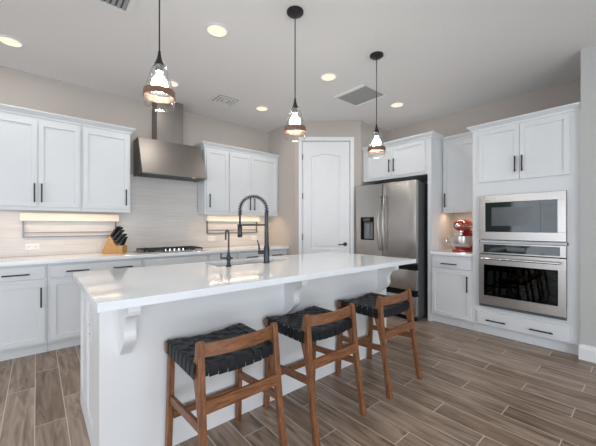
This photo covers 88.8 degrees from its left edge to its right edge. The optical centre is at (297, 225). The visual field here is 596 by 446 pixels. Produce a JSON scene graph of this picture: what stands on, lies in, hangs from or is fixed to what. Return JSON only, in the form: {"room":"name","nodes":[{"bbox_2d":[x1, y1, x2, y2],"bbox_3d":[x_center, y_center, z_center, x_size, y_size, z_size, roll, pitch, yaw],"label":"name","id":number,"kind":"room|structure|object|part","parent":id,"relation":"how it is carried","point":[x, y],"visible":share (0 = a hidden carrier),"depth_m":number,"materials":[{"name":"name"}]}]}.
{"room":"kitchen","nodes":[
{"label":"kitchen","id":0,"kind":"room"},
{"bbox_2d":[0,66,268,257],"bbox_3d":[-3.411,-0.199,2.871,7.560,2.880,0.100,0,0,-41],"label":"wall","id":1,"kind":"structure","parent":0,"point":[18,88],"depth_m":3.74,"materials":[{"name":"paint"}]},
{"bbox_2d":[25,243,39,249],"bbox_3d":[-2.848,0.223,3.266,0.118,0.072,0.008,0,0,-41],"label":"outlet","id":2,"kind":"object","parent":1,"relation":"attached to","point":[28,246],"visible":1,"depth_m":3.27,"materials":[{"name":"plastic"}]},
{"bbox_2d":[0,103,81,211],"bbox_3d":[-2.737,-0.661,3.172,0.775,1.006,0.317,0,0,-41],"label":"upper cabinet","id":3,"kind":"object","parent":1,"relation":"attached to","point":[41,151],"visible":1,"depth_m":3.10,"materials":[{"name":"white wood"}]},
{"bbox_3d":[-2.796,-0.630,2.973,0.386,0.867,0.020,0,0,-41],"label":"door","id":4,"kind":"part","parent":3,"relation":"part of","materials":[{"name":"wood"}]},
{"bbox_3d":[-2.664,-1.131,3.087,0.775,0.065,0.080,0,0,-41],"label":"crown","id":5,"kind":"part","parent":3,"relation":"part of","materials":[{"name":"wood"}]},
{"bbox_3d":[-2.607,-0.334,3.098,0.012,0.190,0.036,0,0,-41],"label":"handle","id":6,"kind":"part","parent":3,"relation":"part of","materials":[{"name":"black metal"}]},
{"bbox_3d":[-2.515,-0.630,3.214,0.344,0.867,0.020,0,0,-41],"label":"door","id":7,"kind":"part","parent":3,"relation":"part of","materials":[{"name":"wood"}]},
{"bbox_2d":[20,213,118,237],"bbox_3d":[-2.562,-0.006,3.471,0.897,0.262,0.070,0,0,-41],"label":"wall ledge","id":8,"kind":"object","parent":1,"relation":"attached to","point":[23,216],"visible":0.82,"depth_m":3.39,"materials":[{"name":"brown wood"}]},
{"bbox_3d":[-2.580,0.073,3.493,0.837,0.008,0.014,0,0,-41],"label":"rail","id":9,"kind":"part","parent":8,"relation":"part of","materials":[{"name":"metal"}]},
{"bbox_3d":[-2.577,0.036,3.490,0.861,0.178,0.022,0,0,-41],"label":"rail frame","id":10,"kind":"part","parent":8,"relation":"part of","materials":[{"name":"metal"}]},
{"bbox_2d":[82,119,135,212],"bbox_3d":[-2.243,-0.661,3.596,0.526,1.006,0.317,0,0,-41],"label":"upper cabinet","id":11,"kind":"object","parent":1,"relation":"attached to","point":[105,146],"visible":0.98,"depth_m":3.48,"materials":[{"name":"white wood"}]},
{"bbox_3d":[-2.244,-1.131,3.598,0.526,0.065,0.311,0,0,-41],"label":"crown","id":12,"kind":"part","parent":11,"relation":"part of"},
{"bbox_2d":[0,174,264,257],"bbox_3d":[-1.819,-0.166,4.163,3.460,0.986,0.012,0,0,-41],"label":"backsplash","id":13,"kind":"structure","parent":1,"relation":"attached to","point":[163,212],"depth_m":3.97,"materials":[{"name":"tile"}]},
{"bbox_2d":[133,102,206,182],"bbox_3d":[-1.669,-1.133,4.002,0.793,1.011,0.444,0,0,-41],"label":"range hood","id":14,"kind":"object","parent":1,"relation":"attached to","point":[165,155],"visible":0.98,"depth_m":3.93,"materials":[{"name":"metal"}]},
{"bbox_2d":[208,236,214,240],"bbox_3d":[-1.301,0.189,4.593,0.118,0.072,0.008,0,0,-41],"label":"outlet","id":15,"kind":"object","parent":1,"relation":"attached to","point":[210,238],"visible":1,"depth_m":4.59,"materials":[{"name":"plastic"}]},
{"bbox_2d":[194,141,229,214],"bbox_3d":[-1.252,-0.666,4.445,0.417,1.016,0.317,0,0,-41],"label":"upper cabinet","id":16,"kind":"object","parent":1,"relation":"attached to","point":[212,192],"visible":0.95,"depth_m":4.37,"materials":[{"name":"white wood"}]},
{"bbox_3d":[-1.254,-1.141,4.448,0.417,0.065,0.311,0,0,-41],"label":"crown","id":17,"kind":"part","parent":16,"relation":"part of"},
{"bbox_3d":[-1.157,-0.646,4.378,0.330,0.865,0.020,0,0,-41],"label":"door","id":18,"kind":"part","parent":16,"relation":"part of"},
{"bbox_2d":[205,215,259,233],"bbox_3d":[-1.008,-0.024,4.804,0.916,0.281,0.070,0,0,-41],"label":"wall ledge","id":19,"kind":"object","parent":1,"relation":"attached to","point":[235,218],"visible":0.92,"depth_m":4.75,"materials":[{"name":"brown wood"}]},
{"bbox_3d":[-1.024,0.024,4.822,0.880,0.186,0.022,0,0,-41],"label":"rail frame","id":20,"kind":"part","parent":19,"relation":"part of","materials":[{"name":"metal"}]},
{"bbox_2d":[229,146,279,215],"bbox_3d":[-0.750,-0.666,4.877,0.904,1.016,0.317,0,0,-41],"label":"upper cabinet","id":21,"kind":"object","parent":1,"relation":"attached to","point":[251,172],"visible":0.87,"depth_m":4.75,"materials":[{"name":"white wood"}]},
{"bbox_3d":[-0.874,-0.646,4.621,0.358,0.865,0.020,0,0,-41],"label":"door","id":22,"kind":"part","parent":21,"relation":"part of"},
{"bbox_3d":[-0.676,-1.141,4.791,0.904,0.065,0.080,0,0,-41],"label":"crown","id":23,"kind":"part","parent":21,"relation":"part of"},
{"bbox_3d":[-0.547,-0.646,4.902,0.495,0.865,0.020,0,0,-41],"label":"door","id":24,"kind":"part","parent":21,"relation":"part of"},
{"bbox_2d":[269,123,294,254],"bbox_3d":[-0.273,-0.199,5.095,0.100,2.880,0.810,0,0,-41],"label":"wall","id":25,"kind":"structure","parent":0,"point":[282,226],"depth_m":4.96,"materials":[{"name":"paint"}]},
{"bbox_2d":[0,0,595,131],"bbox_3d":[-0.078,-1.679,0.229,9.180,0.080,8.450,0,0,-41],"label":"ceiling","id":26,"kind":"structure","parent":0,"point":[440,57],"depth_m":2.81,"materials":[{"name":"paint"}]},
{"bbox_2d":[0,34,24,47],"bbox_3d":[-2.553,-1.633,2.700,0.192,0.009,0.192,0,0,-41],"label":"recessed light","id":27,"kind":"object","parent":26,"relation":"in","point":[7,40],"visible":1,"depth_m":2.70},
{"bbox_2d":[91,0,136,15],"bbox_3d":[-1.333,-1.633,1.992,0.530,0.012,0.530,0,0,-41],"label":"ceiling vent","id":28,"kind":"object","parent":26,"relation":"in","point":[126,7],"visible":1,"depth_m":2.25,"materials":[{"name":"metal"}]},
{"bbox_2d":[143,0,175,108],"bbox_3d":[-0.774,-1.151,1.701,0.168,0.974,0.168,0,0,-41],"label":"pendant lamp","id":29,"kind":"object","parent":26,"relation":"hanging from","point":[158,83],"visible":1,"depth_m":1.69,"materials":[{"name":"glass"}]},
{"bbox_3d":[-0.774,-0.780,1.701,0.162,0.233,0.162,0,0,-41],"label":"lamp shade","id":30,"kind":"part","parent":29,"relation":"part of","materials":[{"name":"clear glass"}]},
{"bbox_2d":[155,64,163,73],"bbox_3d":[-0.774,-0.877,1.701,0.044,0.036,0.044,0,0,-41],"label":"socket","id":31,"kind":"object","parent":29,"relation":"attached to","point":[159,68],"depth_m":1.69,"materials":[{"name":"metal"}]},
{"bbox_3d":[-0.774,-1.289,1.701,0.008,0.660,0.008,0,0,-41],"label":"cord","id":32,"kind":"part","parent":29,"relation":"part of","materials":[{"name":"black metal"}]},
{"bbox_3d":[-0.774,-0.803,1.701,0.085,0.112,0.085,0,0,-41],"label":"bulb","id":33,"kind":"part","parent":29,"relation":"part of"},
{"bbox_2d":[165,79,179,86],"bbox_3d":[-1.457,-1.633,3.494,0.192,0.009,0.192,0,0,-41],"label":"recessed light","id":34,"kind":"object","parent":26,"relation":"in","point":[174,83],"visible":0.66,"depth_m":3.50,"materials":[{"name":"glass"}]},
{"bbox_2d":[205,23,228,37],"bbox_3d":[-0.678,-1.633,2.549,0.192,0.009,0.192,0,0,-41],"label":"recessed light","id":35,"kind":"object","parent":26,"relation":"in","point":[217,30],"visible":1,"depth_m":2.55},
{"bbox_2d":[208,93,241,107],"bbox_3d":[-0.949,-1.631,3.971,0.330,0.014,0.330,0,0,-41],"label":"ceiling vent","id":36,"kind":"object","parent":26,"relation":"in","point":[221,99],"visible":1,"depth_m":3.95,"materials":[{"name":"metal"}]},
{"bbox_2d":[255,106,268,110],"bbox_3d":[-0.502,-1.633,4.246,0.192,0.009,0.192,0,0,-41],"label":"recessed light","id":37,"kind":"object","parent":26,"relation":"in","point":[259,108],"visible":1,"depth_m":4.24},
{"bbox_2d":[284,6,305,136],"bbox_3d":[-0.022,-1.151,2.329,0.168,0.974,0.168,0,0,-41],"label":"pendant lamp","id":38,"kind":"object","parent":26,"relation":"hanging from","point":[294,12],"visible":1,"depth_m":2.31,"materials":[{"name":"glass"}]},
{"bbox_2d":[292,108,297,113],"bbox_3d":[-0.022,-0.877,2.329,0.044,0.036,0.044,0,0,-41],"label":"socket","id":39,"kind":"object","parent":38,"relation":"attached to","point":[294,110],"depth_m":2.31,"materials":[{"name":"metal"}]},
{"bbox_3d":[-0.022,-1.289,2.329,0.008,0.660,0.008,0,0,-41],"label":"cord","id":40,"kind":"part","parent":38,"relation":"part of","materials":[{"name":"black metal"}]},
{"bbox_3d":[-0.022,-0.803,2.329,0.085,0.112,0.085,0,0,-41],"label":"bulb","id":41,"kind":"part","parent":38,"relation":"part of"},
{"bbox_2d":[320,72,336,80],"bbox_3d":[0.335,-1.633,3.346,0.192,0.009,0.192,0,0,-41],"label":"recessed light","id":42,"kind":"object","parent":26,"relation":"in","point":[329,76],"visible":1,"depth_m":3.33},
{"bbox_2d":[334,84,385,106],"bbox_3d":[0.777,-1.629,3.835,0.458,0.020,0.450,0,0,-41],"label":"ceiling vent","id":43,"kind":"object","parent":26,"relation":"in","point":[360,95],"visible":1,"depth_m":3.81,"materials":[{"name":"metal"}]},
{"bbox_3d":[0.777,-1.635,3.835,0.390,0.008,0.430,0,0,-41],"label":"plate","id":44,"kind":"part","parent":43,"relation":"part of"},
{"bbox_2d":[368,51,385,156],"bbox_3d":[0.753,-1.151,2.921,0.168,0.974,0.168,0,0,-41],"label":"pendant lamp","id":45,"kind":"object","parent":26,"relation":"hanging from","point":[376,144],"visible":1,"depth_m":2.90,"materials":[{"name":"glass"}]},
{"bbox_3d":[0.753,-1.289,2.921,0.008,0.660,0.008,0,0,-41],"label":"cord","id":46,"kind":"part","parent":45,"relation":"part of","materials":[{"name":"black metal"}]},
{"bbox_3d":[0.753,-0.803,2.921,0.085,0.112,0.085,0,0,-41],"label":"bulb","id":47,"kind":"part","parent":45,"relation":"part of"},
{"bbox_2d":[390,102,403,107],"bbox_3d":[1.337,-1.633,4.114,0.192,0.009,0.192,0,0,-41],"label":"recessed light","id":48,"kind":"object","parent":26,"relation":"in","point":[395,104],"visible":1,"depth_m":4.10,"materials":[{"name":"glass"}]},
{"bbox_2d":[0,316,595,445],"bbox_3d":[-0.078,1.266,0.229,9.180,0.050,8.450,0,0,-41],"label":"floor","id":49,"kind":"structure","parent":0,"point":[476,388],"depth_m":2.16,"materials":[{"name":"brown wood"}]},
{"bbox_2d":[0,264,47,360],"bbox_3d":[-2.755,0.803,2.977,0.464,0.876,0.565,0,0,-41],"label":"base cabinet","id":50,"kind":"object","parent":49,"relation":"on","point":[23,288],"visible":0.98,"depth_m":2.84,"materials":[{"name":"white wood"}]},
{"bbox_3d":[-2.577,0.454,2.782,0.190,0.012,0.036,0,0,-41],"label":"handle","id":51,"kind":"part","parent":50,"relation":"part of","materials":[{"name":"black metal"}]},
{"bbox_3d":[-2.597,0.446,2.801,0.415,0.120,0.020,0,0,-41],"label":"drawer","id":52,"kind":"part","parent":50,"relation":"part of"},
{"bbox_3d":[-2.597,0.826,2.801,0.415,0.580,0.020,0,0,-41],"label":"door","id":53,"kind":"part","parent":50,"relation":"part of","materials":[{"name":"wood"}]},
{"bbox_3d":[-2.443,0.681,2.896,0.012,0.190,0.036,0,0,-41],"label":"handle","id":54,"kind":"part","parent":50,"relation":"part of","materials":[{"name":"black metal"}]},
{"bbox_2d":[0,245,288,266],"bbox_3d":[-1.634,0.345,3.946,3.458,0.037,0.554,0,0,-41],"label":"countertop","id":55,"kind":"structure","parent":50,"relation":"on","point":[31,260],"depth_m":3.36,"materials":[{"name":"stone"}]},
{"bbox_2d":[102,235,126,253],"bbox_3d":[-2.181,0.219,3.624,0.233,0.215,0.110,0,0,-3],"label":"knife block","id":56,"kind":"object","parent":55,"relation":"on","point":[110,247],"visible":0.92,"depth_m":3.57,"materials":[{"name":"brown wood"}]},
{"bbox_2d":[134,246,204,253],"bbox_3d":[-1.653,0.304,3.939,0.760,0.046,0.408,0,0,-41],"label":"gas cooktop","id":57,"kind":"object","parent":55,"relation":"in","point":[177,248],"visible":1,"depth_m":3.84,"materials":[{"name":"metal"}]},
{"bbox_2d":[47,258,142,350],"bbox_3d":[-2.258,0.803,3.404,0.843,0.876,0.565,0,0,-41],"label":"base cabinet","id":58,"kind":"object","parent":49,"relation":"on","point":[63,290],"visible":0.5,"depth_m":3.05,"materials":[{"name":"white wood"}]},
{"bbox_3d":[-2.257,0.826,3.093,0.399,0.580,0.020,0,0,-41],"label":"door","id":59,"kind":"part","parent":58,"relation":"part of","materials":[{"name":"wood"}]},
{"bbox_3d":[-2.227,0.451,3.082,0.190,0.012,0.036,0,0,-41],"label":"handle","id":60,"kind":"part","parent":58,"relation":"part of","materials":[{"name":"black metal"}]},
{"bbox_3d":[-2.103,0.446,3.225,0.805,0.120,0.020,0,0,-41],"label":"drawer","id":61,"kind":"part","parent":58,"relation":"part of","materials":[{"name":"wood"}]},
{"bbox_2d":[143,254,206,266],"bbox_3d":[-1.641,0.803,3.933,0.778,0.876,0.565,0,0,-41],"label":"base cabinet","id":62,"kind":"object","parent":49,"relation":"on","point":[181,259],"visible":0.11,"depth_m":3.72,"materials":[{"name":"white wood"}]},
{"bbox_2d":[207,252,235,261],"bbox_3d":[-1.180,0.803,4.328,0.433,0.876,0.565,0,0,-41],"label":"base cabinet","id":63,"kind":"object","parent":49,"relation":"on","point":[213,256],"visible":0.14,"depth_m":4.09,"materials":[{"name":"white wood"}]},
{"bbox_2d":[164,322,287,445],"bbox_3d":[-0.387,0.882,1.627,0.480,0.718,0.528,0,0,-41],"label":"bar stool","id":64,"kind":"object","parent":49,"relation":"on","point":[235,347],"visible":1,"depth_m":1.54,"materials":[{"name":"brown wood"}]},
{"bbox_3d":[-0.701,0.949,1.666,0.040,0.585,0.060,0,0,-41],"label":"leg","id":65,"kind":"part","parent":64,"relation":"part of","materials":[{"name":"brown wood"}]},
{"bbox_3d":[-0.426,0.882,1.350,0.038,0.718,0.160,0,0,-37],"label":"leg","id":66,"kind":"part","parent":64,"relation":"part of","materials":[{"name":"brown wood"}]},
{"bbox_3d":[-0.413,0.656,1.657,0.480,0.057,0.404,0,0,-41],"label":"seat frame","id":67,"kind":"part","parent":64,"relation":"part of","materials":[{"name":"brown wood"}]},
{"bbox_3d":[-0.413,0.659,1.656,0.471,0.080,0.415,0,0,-41],"label":"seat","id":68,"kind":"part","parent":64,"relation":"part of","materials":[{"name":"leather"}]},
{"bbox_3d":[-0.279,0.567,1.500,0.384,0.059,0.052,0,0,-41],"label":"backrest","id":69,"kind":"part","parent":64,"relation":"part of","materials":[{"name":"brown wood"}]},
{"bbox_3d":[-0.379,0.949,1.942,0.040,0.585,0.060,0,0,-41],"label":"leg","id":70,"kind":"part","parent":64,"relation":"part of","materials":[{"name":"brown wood"}]},
{"bbox_3d":[-0.108,0.882,1.623,0.038,0.718,0.160,0,0,-44],"label":"leg","id":71,"kind":"part","parent":64,"relation":"part of","materials":[{"name":"brown wood"}]},
{"bbox_2d":[80,266,398,445],"bbox_3d":[-0.267,0.803,2.556,2.458,0.876,1.114,0,0,-41],"label":"kitchen island","id":72,"kind":"object","parent":49,"relation":"on","point":[123,369],"visible":0.63,"depth_m":1.76,"materials":[{"name":"white wood"}]},
{"bbox_2d":[89,317,91,341],"bbox_3d":[-1.207,0.601,1.771,0.008,0.125,0.075,0,0,-41],"label":"outlet","id":73,"kind":"object","parent":72,"relation":"attached to","point":[90,319],"visible":1,"depth_m":1.76,"materials":[{"name":"plastic"}]},
{"bbox_3d":[-1.240,0.803,1.818,0.020,0.876,0.855,0,0,-41],"label":"panel","id":74,"kind":"part","parent":72,"relation":"part of","materials":[{"name":"wood"}]},
{"bbox_2d":[73,252,415,312],"bbox_3d":[-0.211,0.345,2.566,2.635,0.037,1.140,0,0,-41],"label":"island countertop","id":75,"kind":"structure","parent":72,"relation":"on","point":[111,289],"depth_m":1.97,"materials":[{"name":"stone"}]},
{"bbox_2d":[220,229,232,266],"bbox_3d":[-0.568,0.177,2.425,0.100,0.299,0.043,0,0,-21],"label":"water tap","id":76,"kind":"object","parent":75,"relation":"on","point":[228,257],"visible":1,"depth_m":2.42,"materials":[{"name":"metal"}]},
{"bbox_3d":[-0.566,0.127,2.433,0.040,0.199,0.015,0,0,11],"label":"spout","id":77,"kind":"part","parent":76,"relation":"part of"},
{"bbox_2d":[237,195,269,262],"bbox_3d":[-0.400,0.025,2.684,0.303,0.604,0.090,0,0,8],"label":"spring faucet","id":78,"kind":"object","parent":75,"relation":"on","point":[265,251],"visible":1,"depth_m":2.67,"materials":[{"name":"metal"}]},
{"bbox_3d":[-0.414,-0.008,2.691,0.274,0.015,0.058,0,0,14],"label":"holder arm","id":79,"kind":"part","parent":78,"relation":"part of"},
{"bbox_3d":[-0.316,0.183,2.658,0.090,0.125,0.034,0,0,-27],"label":"lever","id":80,"kind":"part","parent":78,"relation":"part of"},
{"bbox_3d":[-0.276,0.107,2.679,0.058,0.440,0.058,0,0,-41],"label":"post","id":81,"kind":"part","parent":78,"relation":"part of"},
{"bbox_2d":[236,249,286,258],"bbox_3d":[-0.666,0.803,4.769,0.917,0.876,0.565,0,0,-41],"label":"base cabinet","id":82,"kind":"object","parent":49,"relation":"on","point":[277,252],"visible":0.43,"depth_m":4.49,"materials":[{"name":"white wood"}]},
{"bbox_2d":[263,303,366,445],"bbox_3d":[0.108,0.882,2.048,0.480,0.718,0.528,0,0,-41],"label":"bar stool","id":83,"kind":"object","parent":49,"relation":"on","point":[312,324],"visible":0.97,"depth_m":1.93,"materials":[{"name":"brown wood"}]},
{"bbox_3d":[-0.205,0.949,2.087,0.040,0.585,0.060,0,0,-41],"label":"leg","id":84,"kind":"part","parent":83,"relation":"part of","materials":[{"name":"brown wood"}]},
{"bbox_3d":[0.082,0.656,2.078,0.480,0.057,0.404,0,0,-41],"label":"seat frame","id":85,"kind":"part","parent":83,"relation":"part of","materials":[{"name":"brown wood"}]},
{"bbox_3d":[0.083,0.659,2.077,0.471,0.080,0.415,0,0,-41],"label":"seat","id":86,"kind":"part","parent":83,"relation":"part of","materials":[{"name":"leather"}]},
{"bbox_3d":[0.069,0.882,1.770,0.042,0.718,0.158,0,0,-41],"label":"leg","id":87,"kind":"part","parent":83,"relation":"part of","materials":[{"name":"brown wood"}]},
{"bbox_3d":[0.117,0.949,2.363,0.040,0.585,0.060,0,0,-41],"label":"leg","id":88,"kind":"part","parent":83,"relation":"part of","materials":[{"name":"brown wood"}]},
{"bbox_3d":[0.217,0.567,1.921,0.384,0.059,0.052,0,0,-41],"label":"backrest","id":89,"kind":"part","parent":83,"relation":"part of","materials":[{"name":"brown wood"}]},
{"bbox_3d":[0.387,0.882,2.043,0.038,0.718,0.160,0,0,-44],"label":"leg","id":90,"kind":"part","parent":83,"relation":"part of","materials":[{"name":"brown wood"}]},
{"bbox_2d":[336,289,422,399],"bbox_3d":[0.665,0.882,2.520,0.480,0.718,0.528,0,0,-41],"label":"bar stool","id":91,"kind":"object","parent":49,"relation":"on","point":[380,306],"visible":0.99,"depth_m":2.42,"materials":[{"name":"brown wood"}]},
{"bbox_3d":[0.351,0.949,2.559,0.040,0.585,0.060,0,0,-41],"label":"leg","id":92,"kind":"part","parent":91,"relation":"part of","materials":[{"name":"brown wood"}]},
{"bbox_3d":[0.673,0.949,2.836,0.040,0.585,0.060,0,0,-41],"label":"leg","id":93,"kind":"part","parent":91,"relation":"part of","materials":[{"name":"brown wood"}]},
{"bbox_3d":[0.639,0.656,2.550,0.480,0.057,0.404,0,0,-41],"label":"seat frame","id":94,"kind":"part","parent":91,"relation":"part of","materials":[{"name":"brown wood"}]},
{"bbox_3d":[0.639,0.659,2.550,0.471,0.080,0.415,0,0,-41],"label":"seat","id":95,"kind":"part","parent":91,"relation":"part of","materials":[{"name":"leather"}]},
{"bbox_3d":[0.626,0.882,2.243,0.038,0.718,0.160,0,0,-37],"label":"leg","id":96,"kind":"part","parent":91,"relation":"part of","materials":[{"name":"brown wood"}]},
{"bbox_3d":[0.773,0.567,2.393,0.384,0.059,0.052,0,0,-41],"label":"backrest","id":97,"kind":"part","parent":91,"relation":"part of","materials":[{"name":"brown wood"}]},
{"bbox_3d":[0.944,0.882,2.516,0.038,0.718,0.160,0,0,-44],"label":"leg","id":98,"kind":"part","parent":91,"relation":"part of","materials":[{"name":"brown wood"}]},
{"bbox_2d":[356,180,427,320],"bbox_3d":[1.492,0.321,4.523,0.906,1.840,0.967,0,0,-41],"label":"refrigerator","id":99,"kind":"object","parent":49,"relation":"on","point":[392,218],"visible":0.73,"depth_m":4.12,"materials":[{"name":"metal"}]},
{"bbox_3d":[1.067,-0.056,4.494,0.070,1.083,0.457,0,0,-41],"label":"door","id":100,"kind":"part","parent":99,"relation":"part of","materials":[{"name":"metal"}]},
{"bbox_3d":[1.141,-0.036,4.298,0.080,0.779,0.026,0,0,-41],"label":"handle","id":101,"kind":"part","parent":99,"relation":"part of","materials":[{"name":"metal"}]},
{"bbox_3d":[1.192,-0.036,4.238,0.080,0.779,0.026,0,0,-41],"label":"handle","id":102,"kind":"part","parent":99,"relation":"part of","materials":[{"name":"metal"}]},
{"bbox_3d":[1.379,-0.056,4.129,0.070,1.083,0.492,0,0,-41],"label":"door","id":103,"kind":"part","parent":99,"relation":"part of","materials":[{"name":"metal"}]},
{"bbox_3d":[1.229,1.048,4.305,0.070,0.265,0.955,0,0,-41],"label":"drawer","id":104,"kind":"part","parent":99,"relation":"part of","materials":[{"name":"metal"}]},
{"bbox_3d":[1.229,0.709,4.305,0.070,0.265,0.955,0,0,-41],"label":"drawer","id":105,"kind":"part","parent":99,"relation":"part of","materials":[{"name":"metal"}]},
{"bbox_2d":[361,131,453,320],"bbox_3d":[1.634,0.013,4.559,0.736,2.455,1.137,0,0,-41],"label":"tall cabinet","id":106,"kind":"object","parent":49,"relation":"on","point":[419,157],"visible":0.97,"depth_m":4.15,"materials":[{"name":"white wood"}]},
{"bbox_3d":[1.215,-0.926,4.552,0.020,0.415,0.432,0,0,-41],"label":"door","id":107,"kind":"part","parent":106,"relation":"part of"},
{"bbox_3d":[1.479,-1.181,4.426,0.315,0.065,1.137,0,0,-41],"label":"crown","id":108,"kind":"part","parent":106,"relation":"part of","materials":[{"name":"wood"}]},
{"bbox_3d":[1.517,-0.926,4.200,0.020,0.415,0.486,0,0,-41],"label":"door","id":109,"kind":"part","parent":106,"relation":"part of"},
{"bbox_3d":[1.977,0.279,4.202,0.680,1.925,0.048,0,0,-41],"label":"panel","id":110,"kind":"part","parent":106,"relation":"part of","materials":[{"name":"wood"}]},
{"bbox_2d":[431,254,473,329],"bbox_3d":[2.128,0.803,3.973,0.724,0.876,0.491,0,0,-41],"label":"base cabinet","id":111,"kind":"object","parent":49,"relation":"on","point":[451,276],"visible":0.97,"depth_m":3.75,"materials":[{"name":"white wood"}]},
{"bbox_2d":[430,249,472,256],"bbox_3d":[2.134,0.345,3.979,0.712,0.037,0.490,0,0,-41],"label":"countertop","id":112,"kind":"structure","parent":111,"relation":"on","point":[446,251],"depth_m":3.74,"materials":[{"name":"stone"}]},
{"bbox_2d":[446,220,472,251],"bbox_3d":[2.131,0.124,3.906,0.363,0.405,0.283,0,0,-14],"label":"stand mixer","id":113,"kind":"object","parent":112,"relation":"on","point":[463,242],"visible":0.94,"depth_m":3.81,"materials":[{"name":"red metal"}]},
{"bbox_2d":[446,236,472,248],"bbox_3d":[2.062,0.213,3.900,0.251,0.162,0.312,0,0,-41],"label":"bowl","id":114,"kind":"object","parent":113,"relation":"on","point":[458,242],"depth_m":3.79,"materials":[{"name":"metal"}]},
{"bbox_3d":[1.888,0.461,3.768,0.020,0.130,0.467,0,0,-41],"label":"drawer","id":115,"kind":"part","parent":111,"relation":"part of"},
{"bbox_3d":[1.888,0.837,3.768,0.020,0.572,0.467,0,0,-41],"label":"door","id":116,"kind":"part","parent":111,"relation":"part of","materials":[{"name":"wood"}]},
{"bbox_2d":[467,102,580,354],"bbox_3d":[2.583,0.041,3.452,0.736,2.400,0.989,0,0,-41],"label":"tall cabinet","id":117,"kind":"object","parent":49,"relation":"on","point":[539,151],"visible":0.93,"depth_m":3.13,"materials":[{"name":"white wood"}]},
{"bbox_3d":[2.221,-0.787,3.379,0.020,0.580,0.391,0,0,-41],"label":"door","id":118,"kind":"part","parent":117,"relation":"part of","materials":[{"name":"wood"}]},
{"bbox_2d":[479,243,566,320],"bbox_3d":[2.491,0.552,3.350,0.584,0.718,0.757,0,0,-41],"label":"wall oven","id":119,"kind":"object","parent":117,"relation":"in","point":[522,278],"visible":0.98,"depth_m":3.16,"materials":[{"name":"metal"}]},
{"bbox_3d":[2.292,0.363,3.182,0.063,0.024,0.692,0,0,-41],"label":"handle","id":120,"kind":"part","parent":119,"relation":"part of","materials":[{"name":"metal"}]},
{"bbox_3d":[2.325,0.252,3.207,0.002,0.088,0.667,0,0,-41],"label":"control glass","id":121,"kind":"part","parent":119,"relation":"part of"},
{"bbox_3d":[2.334,0.252,3.215,0.022,0.118,0.757,0,0,-41],"label":"control panel","id":122,"kind":"part","parent":119,"relation":"part of","materials":[{"name":"metal"}]},
{"bbox_2d":[479,191,566,241],"bbox_3d":[2.497,-0.092,3.354,0.450,0.494,0.757,0,0,-41],"label":"microwave","id":123,"kind":"object","parent":117,"relation":"in","point":[538,216],"visible":1,"depth_m":3.18,"materials":[{"name":"metal"}]},
{"bbox_3d":[2.293,-0.096,3.271,0.024,0.326,0.497,0,0,-41],"label":"door","id":124,"kind":"part","parent":123,"relation":"part of","materials":[{"name":"black glass"}]},
{"bbox_3d":[2.499,-0.096,3.031,0.024,0.326,0.132,0,0,-41],"label":"control panel","id":125,"kind":"part","parent":123,"relation":"part of","materials":[{"name":"black glass"}]},
{"bbox_3d":[2.345,1.047,3.234,0.020,0.152,0.810,0,0,-41],"label":"drawer","id":126,"kind":"part","parent":117,"relation":"part of","materials":[{"name":"wood"}]},
{"bbox_3d":[2.428,-1.127,3.319,0.315,0.065,0.989,0,0,-41],"label":"crown","id":127,"kind":"part","parent":117,"relation":"part of","materials":[{"name":"wood"}]},
{"bbox_3d":[2.449,1.063,3.070,0.036,0.012,0.190,0,0,-41],"label":"handle","id":128,"kind":"part","parent":117,"relation":"part of","materials":[{"name":"black metal"}]},
{"bbox_3d":[2.481,-0.787,3.076,0.020,0.580,0.398,0,0,-41],"label":"door","id":129,"kind":"part","parent":117,"relation":"part of","materials":[{"name":"wood"}]},
{"bbox_2d":[295,121,360,254],"bbox_3d":[0.465,-0.199,4.807,1.025,2.880,0.100,0,0,0],"label":"wall","id":130,"kind":"structure","parent":0,"point":[313,128],"depth_m":4.76,"materials":[{"name":"paint"}]},
{"bbox_2d":[302,142,348,253],"bbox_3d":[0.430,-0.041,4.759,0.748,2.548,0.090,0,0,0],"label":"door","id":131,"kind":"structure","parent":130,"relation":"in","point":[325,195],"depth_m":4.77,"materials":[{"name":"white wood"}]},
{"bbox_2d":[299,137,353,253],"bbox_3d":[0.442,-0.072,4.774,0.864,2.626,0.066,0,0,0],"label":"trim","id":132,"kind":"structure","parent":130,"relation":"attached to","point":[350,140],"depth_m":4.74,"materials":[{"name":"wood"}]},
{"bbox_2d":[361,121,386,185],"bbox_3d":[1.264,-0.199,5.069,0.840,2.880,0.100,0,0,-41],"label":"wall","id":133,"kind":"structure","parent":0,"point":[367,130],"depth_m":4.87,"materials":[{"name":"paint"}]},
{"bbox_2d":[387,78,580,183],"bbox_3d":[2.403,-0.199,4.310,0.100,2.880,2.535,0,0,-41],"label":"wall","id":134,"kind":"structure","parent":0,"point":[569,92],"depth_m":4.00,"materials":[{"name":"paint"}]},
{"bbox_2d":[442,132,472,212],"bbox_3d":[2.262,-0.686,4.088,0.398,1.025,0.491,0,0,-41],"label":"upper cabinet","id":135,"kind":"object","parent":134,"relation":"attached to","point":[457,149],"visible":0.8,"depth_m":4.02,"materials":[{"name":"white wood"}]},
{"bbox_3d":[2.145,-1.167,3.988,0.080,0.065,0.491,0,0,-41],"label":"crown","id":136,"kind":"part","parent":135,"relation":"part of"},
{"bbox_2d":[453,212,472,248],"bbox_3d":[2.410,0.059,4.216,0.012,0.536,0.497,0,0,-41],"label":"backsplash","id":137,"kind":"structure","parent":134,"relation":"attached to","point":[468,215],"depth_m":4.33,"materials":[{"name":"tile"}]},
{"bbox_2d":[581,45,595,346],"bbox_3d":[4.396,-0.199,1.426,0.830,2.880,4.440,0,0,-41],"label":"wall","id":138,"kind":"structure","parent":0,"point":[588,55],"depth_m":2.79,"materials":[{"name":"paint"}]},
{"bbox_2d":[580,344,595,362],"bbox_3d":[4.074,1.170,1.149,0.018,0.142,4.440,0,0,-41],"label":"baseboard","id":139,"kind":"structure","parent":138,"relation":"attached to","point":[587,353],"depth_m":2.79,"materials":[{"name":"wood"}]}
]}

